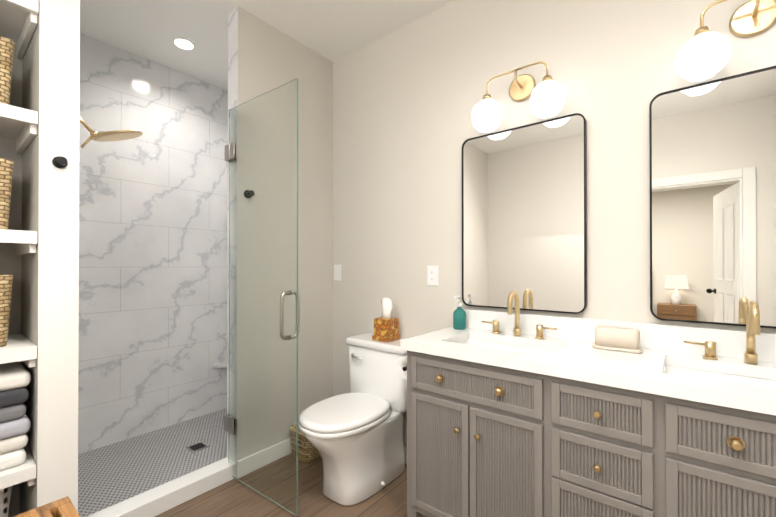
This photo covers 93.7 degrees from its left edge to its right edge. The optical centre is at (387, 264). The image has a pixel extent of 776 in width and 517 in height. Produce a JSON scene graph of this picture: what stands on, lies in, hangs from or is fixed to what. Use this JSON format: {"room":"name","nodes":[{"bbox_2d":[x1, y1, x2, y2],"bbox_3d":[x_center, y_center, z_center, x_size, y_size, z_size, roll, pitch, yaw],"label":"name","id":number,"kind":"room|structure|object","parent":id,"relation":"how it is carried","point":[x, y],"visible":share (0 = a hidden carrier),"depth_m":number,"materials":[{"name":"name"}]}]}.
{"room":"bathroom","nodes":[
{"label":"bathroom","id":0,"kind":"room"},
{"bbox_2d":[0,45,21,516],"bbox_3d":[-2.141,-0.136,1.714,0.580,2.740,0.524,0,0,39],"label":"wall","id":1,"kind":"structure","parent":0,"point":[10,261],"depth_m":1.72,"materials":[{"name":"grey paint"}]},
{"bbox_2d":[0,0,38,489],"bbox_3d":[-1.739,-0.088,1.393,0.444,1.951,0.520,0,0,39],"label":"shelves","id":2,"kind":"object","parent":1,"relation":"attached to","point":[18,21],"visible":0.94,"depth_m":1.46,"materials":[{"name":"white paint"}]},
{"bbox_2d":[0,274,12,346],"bbox_3d":[-1.731,0.184,1.436,0.345,0.285,0.325,0,0,39],"label":"basket","id":3,"kind":"object","parent":2,"relation":"on","point":[6,280],"visible":0.98,"depth_m":1.44,"materials":[{"name":"wicker"}]},
{"bbox_2d":[0,158,13,229],"bbox_3d":[-1.731,-0.276,1.439,0.345,0.285,0.325,0,0,39],"label":"basket","id":4,"kind":"object","parent":2,"relation":"on","point":[6,170],"visible":0.9,"depth_m":1.45,"materials":[{"name":"wicker"}]},
{"bbox_2d":[0,36,14,104],"bbox_3d":[-1.731,-0.756,1.441,0.345,0.285,0.325,0,0,39],"label":"basket","id":5,"kind":"object","parent":2,"relation":"on","point":[6,53],"visible":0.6,"depth_m":1.45,"materials":[{"name":"wicker"}]},
{"bbox_2d":[0,362,29,470],"bbox_3d":[-1.686,0.615,1.446,0.360,0.372,0.343,0,0,39],"label":"towels","id":6,"kind":"object","parent":2,"relation":"on","point":[14,396],"visible":0.98,"depth_m":1.44,"materials":[{"name":"white fabric"}]},
{"bbox_2d":[20,0,79,513],"bbox_3d":[-1.762,-0.136,1.827,1.030,2.740,0.126,0,0,39],"label":"wall","id":7,"kind":"structure","parent":0,"point":[50,213],"depth_m":1.51,"materials":[{"name":"white paint"}]},
{"bbox_2d":[52,156,67,167],"bbox_3d":[-1.340,-0.422,1.491,0.050,0.047,0.048,0,0,39],"label":"hook","id":8,"kind":"object","parent":7,"relation":"attached to","point":[59,162],"visible":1,"depth_m":1.49,"materials":[{"name":"black metal"}]},
{"bbox_2d":[80,117,141,147],"bbox_3d":[-1.605,-0.758,2.035,0.244,0.253,0.390,0,0,39],"label":"shower head","id":9,"kind":"object","parent":7,"relation":"attached to","point":[109,136],"visible":0.79,"depth_m":2.03},
{"bbox_2d":[78,33,227,453],"bbox_3d":[-2.261,-0.134,2.124,0.120,2.740,2.735,0,0,39],"label":"wall","id":10,"kind":"structure","parent":0,"point":[153,198],"depth_m":2.66,"materials":[{"name":"white stone"}]},
{"bbox_2d":[211,362,226,367],"bbox_3d":[-1.346,0.843,3.030,0.169,0.025,0.169,0,0,39],"label":"corner shelf","id":11,"kind":"object","parent":10,"relation":"attached to","point":[222,364],"visible":0.36,"depth_m":3.02,"materials":[{"name":"stone"}]},
{"bbox_2d":[80,0,453,90],"bbox_3d":[-0.654,-1.560,1.074,3.950,0.100,3.090,0,0,39],"label":"ceiling","id":12,"kind":"structure","parent":0,"point":[333,30],"depth_m":2.28,"materials":[{"name":"white paint"}]},
{"bbox_2d":[172,37,195,50],"bbox_3d":[-1.386,-1.498,2.472,0.146,0.007,0.146,0,0,39],"label":"recessed light","id":13,"kind":"object","parent":12,"relation":"in","point":[182,43],"visible":1,"depth_m":2.46,"materials":[{"name":"white paint"}]},
{"bbox_2d":[227,7,332,457],"bbox_3d":[-0.686,-0.133,2.440,0.115,2.740,0.746,0,0,39],"label":"wall","id":14,"kind":"structure","parent":0,"point":[263,57],"depth_m":2.51,"materials":[{"name":"grey paint"}]},
{"bbox_2d":[87,457,234,516],"bbox_3d":[-1.143,1.192,1.863,0.111,0.085,0.714,0,0,39],"label":"trim","id":15,"kind":"structure","parent":14,"relation":"attached to","point":[160,499],"depth_m":1.86,"materials":[{"name":"white stone"}]},
{"bbox_2d":[228,78,297,515],"bbox_3d":[-0.681,0.155,1.943,0.598,2.120,0.036,0,0,39],"label":"door glass","id":16,"kind":"object","parent":14,"relation":"attached to","point":[263,276],"visible":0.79,"depth_m":1.91,"materials":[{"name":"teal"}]},
{"bbox_2d":[224,142,299,434],"bbox_3d":[-0.707,0.135,1.977,0.595,1.680,0.118,0,0,39],"label":"hardware piece","id":17,"kind":"object","parent":16,"relation":"attached to","point":[228,420],"visible":0.71,"depth_m":2.07,"materials":[{"name":"silver metal"}]},
{"bbox_2d":[155,458,426,516],"bbox_3d":[-0.250,1.279,0.736,2.915,0.100,3.090,0,0,39],"label":"floor","id":18,"kind":"structure","parent":0,"point":[234,498],"depth_m":1.88,"materials":[{"name":"brown wood"}]},
{"bbox_2d":[0,486,11,516],"bbox_3d":[-1.753,1.035,1.408,0.376,0.395,0.416,0,0,39],"label":"laundry basket","id":19,"kind":"object","parent":18,"relation":"on","point":[5,494],"visible":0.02,"depth_m":1.46,"materials":[{"name":"white plastic"}]},
{"bbox_2d":[13,496,79,516],"bbox_3d":[-0.855,1.004,0.754,0.950,0.450,0.460,0,0,39],"label":"bench","id":20,"kind":"object","parent":18,"relation":"on","point":[63,507],"visible":1,"depth_m":1.16,"materials":[{"name":"brown wood"}]},
{"bbox_2d":[78,408,226,516],"bbox_3d":[-1.385,1.281,2.383,0.915,0.112,1.225,0,0,39],"label":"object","id":21,"kind":"structure","parent":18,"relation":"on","point":[115,473],"depth_m":2.27,"materials":[{"name":"tile"}]},
{"bbox_2d":[186,441,208,452],"bbox_3d":[-1.278,1.223,2.442,0.110,0.004,0.110,0,0,39],"label":"shower drain","id":22,"kind":"object","parent":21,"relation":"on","point":[198,446],"visible":1,"depth_m":2.44,"materials":[{"name":"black metal"}]},
{"bbox_2d":[298,428,321,463],"bbox_3d":[-0.507,1.142,2.357,0.200,0.190,0.200,0,0,39],"label":"basket","id":23,"kind":"object","parent":18,"relation":"on","point":[308,452],"visible":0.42,"depth_m":2.26,"materials":[{"name":"wicker"}]},
{"bbox_2d":[298,333,406,505],"bbox_3d":[-0.177,0.847,2.043,0.476,0.777,0.704,0,0,39],"label":"toilet","id":24,"kind":"object","parent":18,"relation":"on","point":[354,436],"visible":0.96,"depth_m":1.96,"materials":[{"name":"white ceramic"}]},
{"bbox_2d":[372,298,399,341],"bbox_3d":[-0.010,0.330,2.222,0.124,0.255,0.124,0,0,39],"label":"tissue box","id":25,"kind":"object","parent":24,"relation":"on","point":[386,326],"visible":1,"depth_m":2.19,"materials":[{"name":"orange paper"}]},
{"bbox_2d":[397,327,775,516],"bbox_3d":[0.766,0.807,1.404,1.668,0.850,0.536,0,0,39],"label":"bathroom vanity","id":26,"kind":"object","parent":18,"relation":"on","point":[510,413],"depth_m":1.23,"materials":[{"name":"grey paint"}]},
{"bbox_2d":[425,327,775,410],"bbox_3d":[0.826,0.362,1.366,1.276,0.040,0.522,0,0,39],"label":"countertop","id":27,"kind":"structure","parent":26,"relation":"on","point":[635,376],"depth_m":1.26,"materials":[{"name":"white stone"}]},
{"bbox_2d":[453,296,465,329],"bbox_3d":[0.379,0.255,1.941,0.068,0.178,0.079,0,0,39],"label":"soap bottle","id":28,"kind":"object","parent":27,"relation":"on","point":[459,317],"visible":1,"depth_m":1.92,"materials":[{"name":"teal plastic"}]},
{"bbox_2d":[449,335,568,354],"bbox_3d":[0.511,0.442,1.617,0.478,0.142,0.308,0,0,39],"label":"sink","id":29,"kind":"object","parent":27,"relation":"in","point":[537,348],"depth_m":1.74,"materials":[{"name":"white ceramic"}]},
{"bbox_2d":[481,291,556,338],"bbox_3d":[0.597,0.234,1.725,0.361,0.218,0.128,0,0,39],"label":"faucet","id":30,"kind":"object","parent":27,"relation":"on","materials":[{"name":"gold metal"}]},
{"bbox_2d":[592,326,642,352],"bbox_3d":[0.926,0.299,1.471,0.170,0.085,0.090,0,0,39],"label":"soap dish","id":31,"kind":"object","parent":27,"relation":"on","point":[617,339],"visible":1,"depth_m":1.44,"materials":[{"name":"beige ceramic"}]},
{"bbox_2d":[661,359,775,386],"bbox_3d":[1.140,0.439,1.114,0.479,0.142,0.308,0,0,39],"label":"sink","id":32,"kind":"object","parent":27,"relation":"in","point":[755,377],"depth_m":1.28,"materials":[{"name":"white ceramic"}]},
{"bbox_2d":[681,301,760,362],"bbox_3d":[1.226,0.232,1.222,0.361,0.218,0.128,0,0,39],"label":"faucet","id":33,"kind":"object","parent":27,"relation":"on","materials":[{"name":"gold metal"}]},
{"bbox_2d":[333,0,775,446],"bbox_3d":[0.677,-0.135,1.903,2.915,2.740,0.120,0,0,39],"label":"wall","id":34,"kind":"structure","parent":0,"point":[407,98],"depth_m":2.02,"materials":[{"name":"grey paint"}]},
{"bbox_2d":[334,265,340,280],"bbox_3d":[-0.369,0.059,2.655,0.072,0.116,0.010,0,0,39],"label":"switch plate","id":35,"kind":"object","parent":34,"relation":"attached to","point":[337,272],"visible":1,"depth_m":2.65,"materials":[{"name":"white plastic"}]},
{"bbox_2d":[404,446,406,463],"bbox_3d":[0.639,1.184,1.841,2.662,0.100,0.013,0,0,39],"label":"baseboard","id":36,"kind":"structure","parent":34,"relation":"attached to","point":[405,451],"depth_m":2.26,"materials":[{"name":"white paint"}]},
{"bbox_2d":[427,266,437,285],"bbox_3d":[0.264,0.066,2.150,0.072,0.116,0.009,0,0,39],"label":"electrical outlet plate","id":37,"kind":"object","parent":34,"relation":"attached to","point":[432,275],"visible":1,"depth_m":2.15,"materials":[{"name":"white plastic"}]},
{"bbox_2d":[471,61,566,132],"bbox_3d":[0.620,-0.812,1.759,0.454,0.278,0.182,0,0,39],"label":"sconce","id":38,"kind":"object","parent":34,"relation":"attached to","point":[548,94],"visible":1,"depth_m":1.77,"materials":[{"name":"white glass"}]},
{"bbox_2d":[462,113,586,313],"bbox_3d":[0.653,-0.231,1.825,0.610,0.910,0.031,0,0,39],"label":"mirror","id":39,"kind":"object","parent":34,"relation":"attached to","point":[524,212],"visible":0.96,"depth_m":1.78,"materials":[{"name":"black mirror"}]},
{"bbox_2d":[454,308,775,362],"bbox_3d":[0.983,0.293,1.562,1.555,0.100,0.020,0,0,39],"label":"backsplash","id":40,"kind":"structure","parent":34,"relation":"attached to","point":[731,343],"depth_m":1.48,"materials":[{"name":"white stone"}]},
{"bbox_2d":[649,65,775,328],"bbox_3d":[1.311,-0.233,1.299,0.610,0.910,0.031,0,0,39],"label":"mirror","id":41,"kind":"object","parent":34,"relation":"attached to","point":[712,144],"visible":0.98,"depth_m":1.36,"materials":[{"name":"black mirror"}]},
{"bbox_2d":[673,0,775,81],"bbox_3d":[1.264,-0.815,1.244,0.454,0.278,0.182,0,0,39],"label":"sconce","id":42,"kind":"object","parent":34,"relation":"attached to","point":[704,53],"visible":1,"depth_m":1.29,"materials":[{"name":"white glass"}]}
]}

